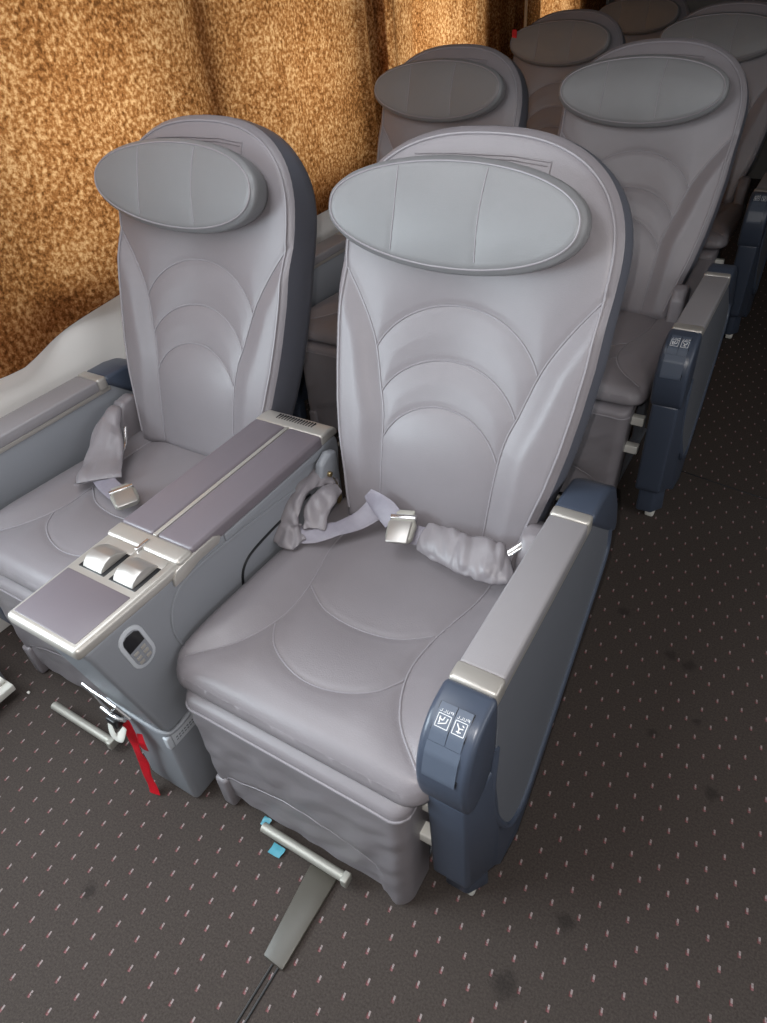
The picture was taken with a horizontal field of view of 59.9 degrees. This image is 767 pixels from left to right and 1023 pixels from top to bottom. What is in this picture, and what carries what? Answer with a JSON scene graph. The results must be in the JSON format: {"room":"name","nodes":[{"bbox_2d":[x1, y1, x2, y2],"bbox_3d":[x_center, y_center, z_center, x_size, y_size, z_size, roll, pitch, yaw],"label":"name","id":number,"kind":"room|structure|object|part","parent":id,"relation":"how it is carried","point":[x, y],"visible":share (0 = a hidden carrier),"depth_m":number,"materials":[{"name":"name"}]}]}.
{"room":"airplane cabin","nodes":[
{"label":"airplane cabin","id":0,"kind":"room"},
{"bbox_2d":[0,178,766,1022],"bbox_3d":[0.855,-0.166,2.247,3.600,0.050,7.400,18,45,26],"label":"floor","id":1,"kind":"structure","parent":0,"point":[630,886],"depth_m":1.28,"materials":[{"name":"carpet"}]},
{"bbox_2d":[0,115,316,749],"bbox_3d":[-0.588,-0.200,1.533,0.644,1.114,0.918,18,45,26],"label":"seat","id":2,"kind":"object","parent":1,"relation":"on","point":[218,214],"visible":0.76,"depth_m":1.51,"materials":[{"name":"grey leather"}]},
{"bbox_3d":[-0.844,-0.211,1.600,0.074,0.012,0.420,18,45,26],"label":"pad rail","id":3,"kind":"part","parent":2,"relation":"part of","materials":[{"name":"beige metal"}]},
{"bbox_3d":[-0.816,-0.051,1.786,0.113,0.554,0.705,18,45,26],"label":"armrest","id":4,"kind":"part","parent":2,"relation":"part of","materials":[{"name":"grey plastic"}]},
{"bbox_3d":[-0.796,-0.137,1.683,0.018,0.253,0.550,18,45,26],"label":"panel","id":5,"kind":"part","parent":2,"relation":"part of","materials":[{"name":"grey plastic"}]},
{"bbox_3d":[-0.747,-0.335,1.710,0.080,0.034,0.028,18,45,26],"label":"trim","id":6,"kind":"part","parent":2,"relation":"part of","materials":[{"name":"beige metal"}]},
{"bbox_2d":[0,431,205,591],"bbox_3d":[-0.578,-0.008,1.541,0.521,0.075,0.556,18,45,26],"label":"seat cushion","id":7,"kind":"object","parent":2,"relation":"on","point":[51,522],"depth_m":1.53,"materials":[{"name":"grey leather"}]},
{"bbox_2d":[73,405,139,509],"bbox_3d":[-0.668,-0.123,1.566,0.143,0.091,0.348,-16,41,-13],"label":"belt","id":8,"kind":"object","parent":2,"relation":"on","point":[103,460],"visible":1,"depth_m":1.59,"materials":[{"name":"grey fabric"}]},
{"bbox_3d":[-0.421,-0.486,1.541,0.522,0.707,0.288,18,45,26],"label":"backrest","id":9,"kind":"part","parent":2,"relation":"part of","materials":[{"name":"grey leather"}]},
{"bbox_3d":[-0.403,-0.497,1.569,0.524,0.728,0.341,18,45,26],"label":"panel","id":10,"kind":"part","parent":2,"relation":"part of","materials":[{"name":"grey leather"}]},
{"bbox_2d":[8,410,338,796],"bbox_3d":[-0.334,0.202,1.427,0.186,0.590,0.700,18,45,26],"label":"console","id":11,"kind":"object","parent":1,"relation":"on","point":[122,613],"visible":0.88,"depth_m":1.20,"materials":[{"name":"grey plastic"}]},
{"bbox_2d":[8,535,178,659],"bbox_3d":[-0.471,0.126,1.114,0.180,0.026,0.245,18,45,26],"label":"tray","id":12,"kind":"object","parent":11,"relation":"on","point":[92,602],"depth_m":1.08,"materials":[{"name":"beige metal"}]},
{"bbox_3d":[-0.480,0.080,1.148,0.048,0.028,0.065,18,45,26],"label":"drum lever","id":13,"kind":"part","parent":11,"relation":"part of","materials":[{"name":"metal"}]},
{"bbox_2d":[81,682,130,728],"bbox_3d":[-0.516,0.376,1.256,0.135,0.087,0.020,18,45,26],"label":"latch linkage","id":14,"kind":"object","parent":11,"relation":"attached to","point":[113,718],"visible":1,"depth_m":1.26,"materials":[{"name":"silver metal"}]},
{"bbox_3d":[-0.537,0.363,1.265,0.049,0.051,0.006,20,46,28],"label":"rod","id":15,"kind":"part","parent":14,"relation":"part of","materials":[{"name":"silver metal"}]},
{"bbox_3d":[-0.514,0.387,1.268,0.073,0.020,0.009,18,45,26],"label":"rod","id":16,"kind":"part","parent":14,"relation":"part of","materials":[{"name":"silver metal"}]},
{"bbox_2d":[108,720,159,794],"bbox_3d":[-0.490,0.502,1.344,0.070,0.251,0.028,12,42,19],"label":"ribbon","id":17,"kind":"object","parent":14,"relation":"hanging from","point":[127,730],"visible":0.98,"depth_m":1.31,"materials":[{"name":"red fabric"}]},
{"bbox_3d":[-0.461,0.063,1.175,0.068,0.008,0.021,18,45,26],"label":"slot plate","id":18,"kind":"part","parent":11,"relation":"part of","materials":[{"name":"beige metal"}]},
{"bbox_3d":[-0.415,0.101,1.115,0.048,0.028,0.065,18,45,26],"label":"drum lever","id":19,"kind":"part","parent":11,"relation":"part of","materials":[{"name":"metal"}]},
{"bbox_3d":[-0.406,0.225,1.101,0.003,0.083,0.043,18,45,26],"label":"keypad plate","id":20,"kind":"part","parent":11,"relation":"part of","materials":[{"name":"grey plastic"}]},
{"bbox_3d":[-0.412,0.328,1.335,0.169,0.028,0.233,18,45,26],"label":"edge moulding","id":21,"kind":"part","parent":11,"relation":"part of","materials":[{"name":"grey plastic"}]},
{"bbox_3d":[-0.415,0.064,1.184,0.182,0.032,0.038,18,45,26],"label":"trim","id":22,"kind":"part","parent":11,"relation":"part of","materials":[{"name":"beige metal"}]},
{"bbox_3d":[-0.396,0.085,1.142,0.068,0.008,0.021,18,45,26],"label":"slot plate","id":23,"kind":"part","parent":11,"relation":"part of","materials":[{"name":"silver metal"}]},
{"bbox_2d":[176,719,193,739],"bbox_3d":[-0.369,0.405,1.307,0.001,0.010,0.102,18,45,26],"label":"print","id":24,"kind":"object","parent":11,"relation":"attached to","point":[188,725],"depth_m":1.29},
{"bbox_3d":[-0.346,-0.074,1.339,0.083,0.029,0.391,18,45,26],"label":"lid","id":25,"kind":"part","parent":11,"relation":"part of","materials":[{"name":"grey plastic"}]},
{"bbox_3d":[-0.266,-0.048,1.297,0.086,0.029,0.391,18,45,26],"label":"lid","id":26,"kind":"part","parent":11,"relation":"part of","materials":[{"name":"grey plastic"}]},
{"bbox_3d":[-0.209,-0.042,1.316,0.006,0.017,0.315,18,45,26],"label":"lid rail","id":27,"kind":"part","parent":11,"relation":"part of","materials":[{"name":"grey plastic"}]},
{"bbox_3d":[-0.192,-0.189,1.461,0.180,0.026,0.060,18,45,26],"label":"vent plate","id":28,"kind":"part","parent":11,"relation":"part of","materials":[{"name":"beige metal"}]},
{"bbox_2d":[235,964,278,1022],"bbox_3d":[-0.425,1.054,0.863,0.016,0.004,0.920,18,45,26],"label":"trim","id":29,"kind":"structure","parent":1,"relation":"on","point":[271,965],"depth_m":1.12,"materials":[{"name":"black plastic"}]},
{"bbox_2d":[260,816,271,824],"bbox_3d":[-0.238,0.629,1.350,0.017,0.007,0.018,18,45,26],"label":"scrap","id":30,"kind":"object","parent":1,"relation":"on","point":[265,819],"visible":0.66,"depth_m":1.35,"materials":[{"name":"blue paper"}]},
{"bbox_2d":[268,842,284,857],"bbox_3d":[-0.209,0.666,1.306,0.030,0.003,0.022,18,45,26],"label":"scrap","id":31,"kind":"object","parent":1,"relation":"on","point":[276,850],"visible":1,"depth_m":1.31,"materials":[{"name":"blue paper"}]},
{"bbox_2d":[264,865,336,970],"bbox_3d":[-0.155,0.735,1.217,0.061,0.009,0.174,18,45,26],"label":"track cover","id":32,"kind":"object","parent":1,"relation":"on","point":[316,885],"visible":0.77,"depth_m":1.21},
{"bbox_2d":[176,125,633,904],"bbox_3d":[0.065,0.017,1.196,0.611,1.114,0.876,18,45,26],"label":"seat","id":33,"kind":"object","parent":1,"relation":"on","point":[390,707],"visible":0.97,"depth_m":1.15,"materials":[{"name":"grey leather"}]},
{"bbox_2d":[176,497,513,806],"bbox_3d":[-0.023,0.193,1.235,0.521,0.075,0.556,18,45,26],"label":"seat cushion","id":34,"kind":"object","parent":33,"relation":"on","point":[335,655],"depth_m":1.15,"materials":[{"name":"grey leather"}]},
{"bbox_2d":[273,468,521,584],"bbox_3d":[0.011,0.037,1.302,0.532,0.088,0.209,18,45,26],"label":"belt","id":35,"kind":"object","parent":33,"relation":"on","point":[480,558],"visible":0.91,"depth_m":1.32,"materials":[{"name":"grey fabric"}]},
{"bbox_3d":[0.076,0.333,0.878,0.049,0.055,0.023,18,45,26],"label":"grip plate","id":36,"kind":"part","parent":33,"relation":"part of","materials":[{"name":"blue plastic"}]},
{"bbox_3d":[0.129,0.237,0.915,0.073,0.034,0.034,18,45,26],"label":"trim","id":37,"kind":"part","parent":33,"relation":"part of","materials":[{"name":"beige metal"}]},
{"bbox_3d":[0.134,-0.286,1.235,0.522,0.707,0.288,18,45,26],"label":"backrest","id":38,"kind":"part","parent":33,"relation":"part of","materials":[{"name":"grey leather"}]},
{"bbox_3d":[0.279,0.307,1.227,0.104,0.554,0.705,18,45,26],"label":"armrest","id":39,"kind":"part","parent":33,"relation":"part of","materials":[{"name":"blue plastic"}]},
{"bbox_3d":[0.231,0.140,1.052,0.065,0.012,0.420,18,45,26],"label":"pad rail","id":40,"kind":"part","parent":33,"relation":"part of","materials":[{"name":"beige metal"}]},
{"bbox_3d":[0.313,0.262,1.196,0.038,0.371,0.574,18,45,26],"label":"panel","id":41,"kind":"part","parent":33,"relation":"part of","materials":[{"name":"grey plastic"}]},
{"bbox_3d":[0.327,0.017,1.162,0.071,0.034,0.028,18,45,26],"label":"trim","id":42,"kind":"part","parent":33,"relation":"part of","materials":[{"name":"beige metal"}]},
{"bbox_3d":[0.151,-0.296,1.263,0.524,0.728,0.341,18,45,26],"label":"panel","id":43,"kind":"part","parent":33,"relation":"part of","materials":[{"name":"grey leather"}]},
{"bbox_2d":[293,44,528,446],"bbox_3d":[0.035,-0.900,2.316,0.648,1.114,0.920,18,45,26],"label":"seat","id":44,"kind":"object","parent":1,"relation":"on","point":[451,85],"visible":0.41,"depth_m":2.23,"materials":[{"name":"grey leather"}]},
{"bbox_3d":[-0.209,-0.734,2.549,0.113,0.554,0.705,18,45,26],"label":"armrest","id":45,"kind":"part","parent":44,"relation":"part of","materials":[{"name":"blue plastic"}]},
{"bbox_2d":[308,292,338,345],"bbox_3d":[0.044,-0.707,2.324,0.521,0.075,0.556,18,45,26],"label":"seat cushion","id":46,"kind":"object","parent":44,"relation":"on","point":[322,331],"depth_m":2.25,"materials":[{"name":"grey leather"}]},
{"bbox_3d":[-0.190,-0.819,2.447,0.018,0.253,0.550,18,45,26],"label":"panel","id":47,"kind":"part","parent":44,"relation":"part of","materials":[{"name":"grey plastic"}]},
{"bbox_3d":[-0.237,-0.894,2.364,0.074,0.012,0.420,18,45,26],"label":"pad rail","id":48,"kind":"part","parent":44,"relation":"part of","materials":[{"name":"beige metal"}]},
{"bbox_3d":[0.201,-1.185,2.324,0.522,0.707,0.288,18,45,26],"label":"backrest","id":49,"kind":"part","parent":44,"relation":"part of","materials":[{"name":"grey leather"}]},
{"bbox_3d":[0.218,-1.196,2.351,0.524,0.728,0.341,18,45,26],"label":"panel","id":50,"kind":"part","parent":44,"relation":"part of","materials":[{"name":"grey leather"}]},
{"bbox_2d":[510,9,625,134],"bbox_3d":[0.665,-1.663,3.175,0.648,1.114,0.920,18,45,26],"label":"seat","id":51,"kind":"object","parent":1,"relation":"on","point":[558,43],"visible":0.35,"depth_m":3.09,"materials":[{"name":"grey leather"}]},
{"bbox_2d":[512,29,516,37],"bbox_3d":[0.615,-2.234,3.126,0.024,0.050,0.003,18,45,26],"label":"tag","id":52,"kind":"object","parent":51,"relation":"on","point":[514,32],"visible":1,"depth_m":3.12,"materials":[{"name":"red fabric"}]},
{"bbox_3d":[0.849,-1.960,3.211,0.524,0.728,0.341,18,45,26],"label":"panel","id":53,"kind":"part","parent":51,"relation":"part of","materials":[{"name":"grey plastic"}]},
{"bbox_2d":[599,0,689,42],"bbox_3d":[1.343,-2.408,4.005,0.648,1.114,0.920,18,45,26],"label":"seat","id":54,"kind":"object","parent":1,"relation":"on","point":[637,19],"visible":0.17,"depth_m":3.88,"materials":[{"name":"grey leather"}]},
{"bbox_2d":[555,38,748,515],"bbox_3d":[0.707,-0.695,1.991,0.643,1.114,0.876,18,45,26],"label":"seat","id":55,"kind":"object","parent":1,"relation":"on","point":[666,117],"visible":0.62,"depth_m":1.92,"materials":[{"name":"grey leather"}]},
{"bbox_3d":[0.618,-0.339,2.181,0.416,0.335,0.460,18,45,26],"label":"seat","id":56,"kind":"part","parent":55,"relation":"part of","materials":[{"name":"grey leather"}]},
{"bbox_2d":[596,311,673,405],"bbox_3d":[0.605,-0.524,2.037,0.521,0.075,0.556,18,45,26],"label":"seat cushion","id":57,"kind":"object","parent":55,"relation":"on","point":[639,337],"depth_m":1.87,"materials":[{"name":"grey leather"}]},
{"bbox_3d":[0.762,-1.002,2.037,0.522,0.707,0.288,18,45,26],"label":"backrest","id":58,"kind":"part","parent":55,"relation":"part of","materials":[{"name":"grey leather"}]},
{"bbox_3d":[0.715,-0.357,1.646,0.049,0.055,0.023,18,45,26],"label":"grip plate","id":59,"kind":"part","parent":55,"relation":"part of","materials":[{"name":"blue plastic"}]},
{"bbox_3d":[0.919,-0.383,1.996,0.104,0.554,0.705,18,45,26],"label":"armrest","id":60,"kind":"part","parent":55,"relation":"part of","materials":[{"name":"blue plastic"}]},
{"bbox_3d":[0.768,-0.453,1.684,0.073,0.034,0.034,18,45,26],"label":"trim","id":61,"kind":"part","parent":55,"relation":"part of","materials":[{"name":"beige metal"}]},
{"bbox_3d":[0.953,-0.428,1.965,0.038,0.371,0.574,18,45,26],"label":"panel","id":62,"kind":"part","parent":55,"relation":"part of","materials":[{"name":"grey plastic"}]},
{"bbox_3d":[0.779,-1.013,2.065,0.524,0.728,0.341,18,45,26],"label":"panel","id":63,"kind":"part","parent":55,"relation":"part of","materials":[{"name":"grey leather"}]},
{"bbox_3d":[0.967,-0.674,1.931,0.071,0.034,0.028,18,45,26],"label":"trim","id":64,"kind":"part","parent":55,"relation":"part of","materials":[{"name":"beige metal"}]},
{"bbox_2d":[659,1,766,338],"bbox_3d":[1.370,-1.448,2.833,0.666,1.114,0.876,18,45,26],"label":"seat","id":65,"kind":"object","parent":1,"relation":"on","point":[738,27],"visible":0.44,"depth_m":2.74,"materials":[{"name":"grey leather"}]},
{"bbox_2d":[703,202,744,248],"bbox_3d":[1.258,-1.280,2.885,0.521,0.075,0.556,18,45,26],"label":"seat cushion","id":66,"kind":"object","parent":65,"relation":"on","point":[729,215],"depth_m":2.68,"materials":[{"name":"grey leather"}]},
{"bbox_3d":[1.415,-1.758,2.885,0.522,0.707,0.288,18,45,26],"label":"backrest","id":67,"kind":"part","parent":65,"relation":"part of","materials":[{"name":"grey leather"}]},
{"bbox_3d":[1.592,-1.132,2.833,0.104,0.554,0.705,18,45,26],"label":"armrest","id":68,"kind":"part","parent":65,"relation":"part of","materials":[{"name":"blue plastic"}]},
{"bbox_3d":[1.433,-1.768,2.912,0.524,0.728,0.341,18,45,26],"label":"panel","id":69,"kind":"part","parent":65,"relation":"part of","materials":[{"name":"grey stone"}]},
{"bbox_3d":[1.389,-1.107,2.484,0.049,0.055,0.023,18,45,26],"label":"grip plate","id":70,"kind":"part","parent":65,"relation":"part of","materials":[{"name":"plastic"}]},
{"bbox_3d":[1.441,-1.202,2.522,0.073,0.034,0.034,18,45,26],"label":"trim","id":71,"kind":"part","parent":65,"relation":"part of","materials":[{"name":"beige metal"}]},
{"bbox_3d":[1.626,-1.178,2.802,0.038,0.371,0.574,18,45,26],"label":"panel","id":72,"kind":"part","parent":65,"relation":"part of","materials":[{"name":"plastic"}]},
{"bbox_2d":[681,471,766,499],"bbox_3d":[1.526,0.142,1.756,1.672,0.004,0.005,26,48,32],"label":"trim","id":73,"kind":"structure","parent":1,"relation":"on","point":[681,471],"depth_m":2.07,"materials":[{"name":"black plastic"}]},
{"bbox_3d":[-1.374,0.809,1.211,0.110,0.075,1.470,18,45,26],"label":"trim","id":74,"kind":"structure","parent":1,"relation":"on","visible":0},
{"bbox_2d":[0,677,15,702],"bbox_3d":[-1.298,0.831,1.162,0.055,0.036,1.460,18,45,26],"label":"trim","id":75,"kind":"structure","parent":74,"relation":"attached to","point":[6,688],"depth_m":1.61,"materials":[{"name":"white plastic"}]},
{"bbox_2d":[524,0,608,26],"bbox_3d":[-0.380,-1.374,2.158,0.060,2.100,7.400,18,45,26],"label":"wall","id":76,"kind":"structure","parent":0,"point":[607,1],"depth_m":3.50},
{"bbox_2d":[0,209,339,631],"bbox_3d":[-0.318,-0.802,2.542,0.030,0.724,7.300,18,45,26],"label":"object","id":77,"kind":"structure","parent":76,"relation":"attached to","point":[97,337],"depth_m":1.77,"materials":[{"name":"white plastic"}]},
{"bbox_2d":[0,0,381,378],"bbox_3d":[-0.619,-1.274,1.579,0.042,1.448,2.352,18,45,26],"label":"window curtain","id":78,"kind":"object","parent":76,"relation":"hanging from","point":[81,81],"visible":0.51,"depth_m":1.68,"materials":[{"name":"brown fabric"}]},
{"bbox_2d":[372,0,524,106],"bbox_3d":[0.324,-2.322,2.746,0.061,1.442,1.452,18,45,25],"label":"window curtain","id":79,"kind":"object","parent":76,"relation":"hanging from","point":[404,29],"visible":0.32,"depth_m":2.76,"materials":[{"name":"brown fabric"}]},
{"bbox_2d":[525,0,527,26],"bbox_3d":[0.891,-2.839,3.697,0.059,0.770,0.650,18,45,26],"label":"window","id":80,"kind":"structure","parent":76,"relation":"in","point":[526,0],"depth_m":3.50,"materials":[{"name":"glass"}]},
{"bbox_2d":[527,0,605,25],"bbox_3d":[1.060,-3.146,3.663,0.082,1.437,1.382,17,44,25],"label":"window curtain","id":81,"kind":"object","parent":76,"relation":"hanging from","point":[537,9],"visible":0.11,"depth_m":3.65,"materials":[{"name":"brown fabric"}]},
{"bbox_2d":[609,0,766,178],"bbox_3d":[2.817,-3.048,3.839,3.150,2.100,0.050,18,45,26],"label":"wall","id":82,"kind":"structure","parent":0,"point":[759,168],"depth_m":4.52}
]}

